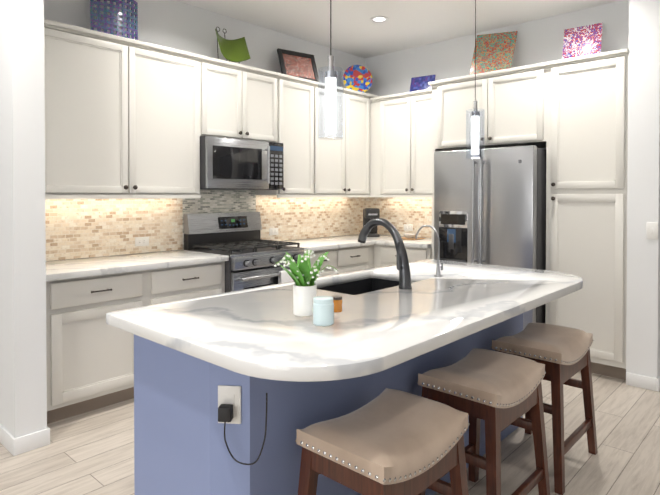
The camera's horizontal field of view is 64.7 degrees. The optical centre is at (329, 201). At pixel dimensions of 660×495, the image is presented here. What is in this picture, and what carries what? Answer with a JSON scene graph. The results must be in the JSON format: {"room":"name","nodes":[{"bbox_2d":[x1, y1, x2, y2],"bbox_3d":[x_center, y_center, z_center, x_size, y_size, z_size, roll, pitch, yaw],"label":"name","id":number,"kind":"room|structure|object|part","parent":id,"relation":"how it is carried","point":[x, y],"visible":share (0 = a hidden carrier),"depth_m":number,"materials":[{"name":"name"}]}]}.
{"room":"kitchen","nodes":[
{"label":"kitchen","id":0,"kind":"room"},
{"bbox_2d":[0,0,49,455],"bbox_3d":[-1.897,-0.161,3.053,0.813,2.980,0.181,1,1,43],"label":"wall","id":1,"kind":"structure","parent":0,"point":[24,427],"depth_m":2.79,"materials":[{"name":"white paint"}]},
{"bbox_2d":[44,0,364,260],"bbox_3d":[-1.147,-0.181,4.588,0.160,2.980,4.760,1,1,43],"label":"wall","id":2,"kind":"structure","parent":0,"point":[177,25],"depth_m":4.48,"materials":[{"name":"white paint"}]},
{"bbox_2d":[44,19,139,198],"bbox_3d":[-1.761,-0.597,3.543,0.338,1.096,0.754,1,1,43],"label":"upper cabinet","id":3,"kind":"object","parent":2,"relation":"attached to","point":[127,118],"depth_m":3.48,"materials":[{"name":"white paint"}]},
{"bbox_2d":[90,0,137,39],"bbox_3d":[-1.554,-1.336,3.793,0.061,0.372,0.353,1,1,43],"label":"vase","id":4,"kind":"object","parent":3,"relation":"on","point":[111,22],"visible":0.67,"depth_m":3.77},
{"bbox_2d":[140,41,211,194],"bbox_3d":[-1.337,-0.603,4.003,0.338,1.096,0.701,1,1,43],"label":"upper cabinet","id":5,"kind":"object","parent":2,"relation":"attached to","point":[173,82],"depth_m":3.92,"materials":[{"name":"white paint"}]},
{"bbox_2d":[45,190,364,260],"bbox_3d":[-0.864,0.297,4.776,0.010,0.820,3.766,1,1,43],"label":"backsplash","id":6,"kind":"structure","parent":2,"relation":"attached to","point":[80,228],"depth_m":4.24,"materials":[{"name":"beige tile"}]},
{"bbox_2d":[135,237,148,246],"bbox_3d":[-1.476,0.311,4.096,0.007,0.072,0.116,1,1,43],"label":"electrical outlet","id":7,"kind":"object","parent":6,"relation":"attached to","point":[141,241],"visible":1,"depth_m":4.09,"materials":[{"name":"white plastic"}]},
{"bbox_2d":[269,228,277,235],"bbox_3d":[-0.549,0.290,5.104,0.007,0.072,0.116,1,1,43],"label":"electrical outlet","id":8,"kind":"object","parent":6,"relation":"attached to","point":[273,231],"visible":1,"depth_m":5.10,"materials":[{"name":"white plastic"}]},
{"bbox_2d":[208,57,247,139],"bbox_3d":[-0.985,-0.841,4.384,0.338,0.630,0.459,1,1,43],"label":"upper cabinet","id":9,"kind":"object","parent":2,"relation":"attached to","point":[227,81],"depth_m":4.30,"materials":[{"name":"white paint"}]},
{"bbox_2d":[215,27,250,63],"bbox_3d":[-0.871,-1.339,4.475,0.218,0.356,0.310,1,1,43],"label":"dish","id":10,"kind":"object","parent":9,"relation":"on","point":[235,50],"visible":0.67,"depth_m":4.50,"materials":[{"name":"green ceramic"}]},
{"bbox_2d":[200,136,283,189],"bbox_3d":[-0.816,-0.315,4.480,0.463,0.417,0.806,1,1,43],"label":"over-the-range microwave","id":11,"kind":"object","parent":9,"relation":"attached to","point":[232,164],"visible":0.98,"depth_m":4.30,"materials":[{"name":"grey metal"}]},
{"bbox_2d":[248,66,279,142],"bbox_3d":[-0.744,-0.845,4.646,0.338,0.630,0.461,1,1,43],"label":"upper cabinet","id":12,"kind":"object","parent":2,"relation":"attached to","point":[263,85],"depth_m":4.58,"materials":[{"name":"white paint"}]},
{"bbox_2d":[255,73,319,194],"bbox_3d":[-0.431,-0.616,4.990,0.338,1.096,0.582,1,1,43],"label":"upper cabinet","id":13,"kind":"object","parent":2,"relation":"attached to","point":[299,102],"depth_m":4.91,"materials":[{"name":"white paint"}]},
{"bbox_2d":[277,48,319,81],"bbox_3d":[-0.304,-1.326,5.114,0.420,0.318,0.145,-1,1,-35],"label":"picture frame","id":14,"kind":"object","parent":13,"relation":"on","point":[298,64],"visible":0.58,"depth_m":5.12,"materials":[{"name":"black"}]},
{"bbox_2d":[320,83,351,194],"bbox_3d":[-0.121,-0.621,5.327,0.338,1.096,0.565,1,1,43],"label":"upper cabinet","id":15,"kind":"object","parent":2,"relation":"attached to","point":[335,154],"depth_m":5.31,"materials":[{"name":"white paint"}]},
{"bbox_2d":[352,90,371,194],"bbox_3d":[0.154,-0.625,5.626,0.338,1.096,0.452,1,1,43],"label":"upper cabinet","id":16,"kind":"object","parent":2,"relation":"attached to","point":[359,99],"depth_m":5.57,"materials":[{"name":"white paint"}]},
{"bbox_2d":[343,65,372,91],"bbox_3d":[0.304,-1.341,5.707,0.217,0.332,0.255,1,1,43],"label":"decorative plate","id":17,"kind":"object","parent":16,"relation":"on","point":[357,78],"visible":0.83,"depth_m":5.72,"materials":[{"name":"multicoloured ceramic"}]},
{"bbox_2d":[0,370,659,494],"bbox_3d":[0.703,1.429,-0.628,10.350,0.100,10.350,1,1,43],"label":"floor","id":18,"kind":"structure","parent":0,"point":[89,453],"depth_m":2.75,"materials":[{"name":"beige wood"}]},
{"bbox_2d":[46,271,151,423],"bbox_3d":[-1.679,0.887,3.443,0.619,0.874,0.688,1,1,43],"label":"base cabinet","id":19,"kind":"object","parent":18,"relation":"on","point":[90,361],"depth_m":3.22,"materials":[{"name":"white paint"}]},
{"bbox_2d":[46,251,227,282],"bbox_3d":[-1.450,0.427,3.661,0.653,0.040,1.328,1,1,43],"label":"countertop","id":20,"kind":"structure","parent":19,"relation":"on","point":[149,261],"depth_m":3.53,"materials":[{"name":"white stone"}]},
{"bbox_2d":[152,263,224,304],"bbox_3d":[-1.230,0.881,3.932,0.619,0.874,0.640,1,1,43],"label":"base cabinet","id":21,"kind":"object","parent":18,"relation":"on","point":[169,284],"depth_m":3.71,"materials":[{"name":"white paint"}]},
{"bbox_2d":[183,212,306,292],"bbox_3d":[-0.686,0.706,4.401,0.752,1.212,0.776,1,1,43],"label":"range","id":22,"kind":"object","parent":18,"relation":"on","point":[254,258],"visible":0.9,"depth_m":4.33,"materials":[{"name":"grey metal"}]},
{"bbox_2d":[278,270,292,283],"bbox_3d":[-0.330,0.683,4.260,0.037,0.260,0.215,1,1,43],"label":"towel","id":23,"kind":"object","parent":22,"relation":"hanging from","point":[283,277],"depth_m":4.20,"materials":[{"name":"white fabric"}]},
{"bbox_2d":[310,247,343,276],"bbox_3d":[-0.293,0.867,4.952,0.619,0.874,0.550,1,1,43],"label":"base cabinet","id":24,"kind":"object","parent":18,"relation":"on","point":[336,257],"depth_m":4.83,"materials":[{"name":"white paint"}]},
{"bbox_2d":[134,306,538,494],"bbox_3d":[0.255,0.893,2.466,0.845,0.888,2.168,1,1,43],"label":"kitchen island","id":25,"kind":"object","parent":18,"relation":"on","point":[234,391],"depth_m":1.72,"materials":[{"name":"blue"}]},
{"bbox_2d":[218,385,267,464],"bbox_3d":[-0.240,0.644,1.504,0.278,0.280,0.086,1,1,43],"label":"outlet","id":26,"kind":"object","parent":25,"relation":"attached to","point":[233,400],"depth_m":1.59,"materials":[{"name":"white plastic"}]},
{"bbox_2d":[106,258,582,401],"bbox_3d":[0.313,0.428,2.409,1.090,0.041,2.244,1,1,43],"label":"island countertop","id":27,"kind":"structure","parent":25,"relation":"on","point":[255,334],"depth_m":1.84,"materials":[{"name":"white stone"}]},
{"bbox_2d":[274,249,337,315],"bbox_3d":[-0.094,0.299,1.931,0.262,0.230,0.256,1,1,43],"label":"flower vase","id":28,"kind":"object","parent":27,"relation":"on","point":[303,274],"visible":1,"depth_m":1.89,"materials":[{"name":"white ceramic"}]},
{"bbox_2d":[313,296,333,325],"bbox_3d":[-0.022,0.370,1.776,0.072,0.091,0.072,1,1,43],"label":"candle jar","id":29,"kind":"object","parent":27,"relation":"on","point":[323,310],"visible":1,"depth_m":1.75,"materials":[{"name":"teal"}]},
{"bbox_2d":[331,295,341,311],"bbox_3d":[0.026,0.385,1.970,0.042,0.057,0.043,1,1,43],"label":"jar","id":30,"kind":"object","parent":27,"relation":"on","point":[337,300],"visible":0.79,"depth_m":1.95,"materials":[{"name":"orange glass"}]},
{"bbox_2d":[318,274,409,293],"bbox_3d":[0.176,0.551,2.661,0.431,0.236,0.670,1,1,43],"label":"sink","id":31,"kind":"object","parent":27,"relation":"in","point":[371,282],"depth_m":2.93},
{"bbox_2d":[358,218,411,288],"bbox_3d":[0.252,0.243,2.535,0.316,0.327,0.092,1,1,43],"label":"faucet","id":32,"kind":"object","parent":27,"relation":"on","point":[402,263],"depth_m":2.46,"materials":[{"name":"black metal"}]},
{"bbox_2d":[415,225,442,276],"bbox_3d":[0.547,0.263,2.864,0.168,0.277,0.068,1,1,43],"label":"faucet","id":33,"kind":"object","parent":27,"relation":"on","point":[438,273],"depth_m":2.82,"materials":[{"name":"silver metal"}]},
{"bbox_2d":[344,247,371,272],"bbox_3d":[-0.026,0.863,5.243,0.619,0.874,0.540,1,1,43],"label":"base cabinet","id":34,"kind":"object","parent":18,"relation":"on","point":[355,258],"depth_m":5.10,"materials":[{"name":"white paint"}]},
{"bbox_2d":[295,388,469,494],"bbox_3d":[0.179,1.018,1.694,0.378,0.658,0.538,1,1,43],"label":"stool","id":35,"kind":"object","parent":18,"relation":"on","point":[387,441],"visible":1,"depth_m":1.60,"materials":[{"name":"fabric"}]},
{"bbox_2d":[376,243,433,266],"bbox_3d":[0.891,0.862,5.322,0.666,0.874,0.619,1,1,43],"label":"base cabinet","id":36,"kind":"object","parent":18,"relation":"on","point":[385,256],"depth_m":5.13,"materials":[{"name":"white paint"}]},
{"bbox_2d":[279,235,403,250],"bbox_3d":[0.094,0.405,5.342,0.653,0.040,1.658,1,1,43],"label":"countertop","id":37,"kind":"structure","parent":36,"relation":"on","point":[324,243],"depth_m":5.12,"materials":[{"name":"white stone"}]},
{"bbox_2d":[363,208,379,236],"bbox_3d":[0.454,0.224,5.758,0.156,0.310,0.230,0,1,-5],"label":"coffee maker","id":38,"kind":"object","parent":37,"relation":"on","point":[369,214],"visible":0.75,"depth_m":5.65,"materials":[{"name":"black"}]},
{"bbox_2d":[376,236,433,246],"bbox_3d":[0.900,0.406,5.284,0.609,0.040,0.653,1,1,43],"label":"countertop","id":39,"kind":"structure","parent":36,"relation":"on","point":[383,242],"depth_m":5.12,"materials":[{"name":"white stone"}]},
{"bbox_2d":[402,234,424,239],"bbox_3d":[0.819,0.357,5.397,0.250,0.052,0.200,1,1,43],"label":"cutting board","id":40,"kind":"object","parent":39,"relation":"on","point":[409,237],"visible":0.94,"depth_m":5.34,"materials":[{"name":"brown wood"}]},
{"bbox_2d":[417,348,549,494],"bbox_3d":[0.646,1.012,2.203,0.378,0.658,0.538,1,1,43],"label":"stool","id":41,"kind":"object","parent":18,"relation":"on","point":[497,392],"visible":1,"depth_m":2.10,"materials":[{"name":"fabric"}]},
{"bbox_2d":[434,145,545,329],"bbox_3d":[1.481,0.430,4.601,0.893,1.757,0.818,1,1,43],"label":"refrigerator","id":42,"kind":"object","parent":18,"relation":"on","point":[490,208],"visible":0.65,"depth_m":4.26,"materials":[{"name":"grey metal"}]},
{"bbox_2d":[491,323,597,494],"bbox_3d":[1.103,1.005,2.700,0.378,0.658,0.538,1,1,43],"label":"stool","id":43,"kind":"object","parent":18,"relation":"on","point":[562,353],"visible":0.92,"depth_m":2.57,"materials":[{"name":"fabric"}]},
{"bbox_2d":[544,48,628,379],"bbox_3d":[2.133,0.103,4.181,0.581,2.423,0.604,1,1,43],"label":"tall cabinet","id":44,"kind":"object","parent":18,"relation":"on","point":[586,147],"depth_m":3.93,"materials":[{"name":"white paint"}]},
{"bbox_2d":[562,23,602,58],"bbox_3d":[2.049,-1.274,4.241,0.290,0.324,0.081,1,1,39],"label":"decor","id":45,"kind":"object","parent":44,"relation":"on","point":[582,41],"visible":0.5,"depth_m":4.24,"materials":[{"name":"multicoloured"}]},
{"bbox_2d":[176,0,620,57],"bbox_3d":[0.703,-1.651,-0.669,10.350,0.100,10.350,1,1,43],"label":"ceiling","id":46,"kind":"structure","parent":0,"point":[356,31],"depth_m":4.70,"materials":[{"name":"white paint"}]},
{"bbox_2d":[318,0,343,139],"bbox_3d":[0.003,-0.939,1.987,0.120,1.394,0.120,1,1,43],"label":"pendant light","id":47,"kind":"object","parent":46,"relation":"hanging from","point":[330,76],"visible":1,"depth_m":1.98,"materials":[{"name":"white glass"}]},
{"bbox_3d":[0.003,-0.374,1.994,0.100,0.265,0.100,1,1,43],"label":"glass","id":48,"kind":"part","parent":47,"relation":"part of","materials":[{"name":"white glass"}]},
{"bbox_2d":[370,16,388,22],"bbox_3d":[0.451,-1.670,4.770,0.175,0.006,0.175,0,1,-2],"label":"recessed light","id":49,"kind":"object","parent":46,"relation":"in","point":[378,19],"visible":0.98,"depth_m":4.73,"materials":[{"name":"white"}]},
{"bbox_2d":[466,0,484,158],"bbox_3d":[0.795,-0.943,2.848,0.120,1.410,0.120,1,1,43],"label":"pendant light","id":50,"kind":"object","parent":46,"relation":"hanging from","point":[474,124],"visible":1,"depth_m":2.84,"materials":[{"name":"white glass"}]},
{"bbox_3d":[0.795,-0.370,2.856,0.100,0.265,0.100,1,1,43],"label":"glass","id":51,"kind":"part","parent":50,"relation":"part of","materials":[{"name":"glass"}]},
{"bbox_2d":[365,0,628,237],"bbox_3d":[1.538,-0.190,5.245,2.905,2.980,0.160,1,1,43],"label":"wall","id":52,"kind":"structure","parent":0,"point":[539,41],"depth_m":4.94,"materials":[{"name":"white paint"}]},
{"bbox_2d":[368,91,415,194],"bbox_3d":[0.738,-0.602,5.598,0.601,1.051,0.390,1,1,43],"label":"upper cabinet","id":53,"kind":"object","parent":52,"relation":"attached to","point":[391,118],"depth_m":5.49,"materials":[{"name":"white paint"}]},
{"bbox_2d":[365,197,431,237],"bbox_3d":[0.881,0.150,5.737,1.252,0.456,0.010,1,1,43],"label":"backsplash","id":54,"kind":"structure","parent":52,"relation":"attached to","point":[398,213],"depth_m":5.78,"materials":[{"name":"beige tile"}]},
{"bbox_2d":[404,224,412,230],"bbox_3d":[0.860,0.282,5.744,0.116,0.072,0.007,1,1,43],"label":"electrical outlet","id":55,"kind":"object","parent":54,"relation":"attached to","point":[408,227],"visible":1,"depth_m":5.74,"materials":[{"name":"white plastic"}]},
{"bbox_2d":[416,88,436,194],"bbox_3d":[1.066,-0.598,5.332,0.448,1.051,0.339,1,1,43],"label":"upper cabinet","id":56,"kind":"object","parent":52,"relation":"attached to","point":[424,153],"depth_m":5.22,"materials":[{"name":"white paint"}]},
{"bbox_2d":[409,75,435,91],"bbox_3d":[0.959,-1.219,5.415,0.270,0.183,0.068,1,1,35],"label":"tile","id":57,"kind":"structure","parent":56,"relation":"on","point":[419,83],"depth_m":5.42,"materials":[{"name":"blue ceramic"}]},
{"bbox_2d":[432,73,491,150],"bbox_3d":[1.381,-0.806,4.859,0.578,0.623,0.604,1,1,43],"label":"upper cabinet","id":58,"kind":"object","parent":52,"relation":"attached to","point":[451,97],"depth_m":4.71,"materials":[{"name":"white paint"}]},
{"bbox_2d":[480,62,547,147],"bbox_3d":[1.718,-0.802,4.549,0.544,0.623,0.604,1,1,43],"label":"upper cabinet","id":59,"kind":"object","parent":52,"relation":"attached to","point":[514,101],"depth_m":4.33,"materials":[{"name":"white paint"}]},
{"bbox_2d":[469,31,517,74],"bbox_3d":[1.492,-1.346,4.776,0.414,0.449,0.116,1,1,38],"label":"mosaic","id":60,"kind":"object","parent":59,"relation":"on","point":[494,51],"visible":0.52,"depth_m":4.77},
{"bbox_2d":[626,0,659,391],"bbox_3d":[2.475,-0.173,3.964,0.208,2.980,0.778,1,1,43],"label":"wall","id":61,"kind":"structure","parent":0,"point":[643,293],"depth_m":3.69,"materials":[{"name":"white paint"}]},
{"bbox_2d":[646,222,657,239],"bbox_3d":[2.256,0.202,3.652,0.070,0.120,0.010,1,1,43],"label":"switch plate","id":62,"kind":"object","parent":61,"relation":"attached to","point":[651,227],"depth_m":3.65,"materials":[{"name":"white plastic"}]}
]}

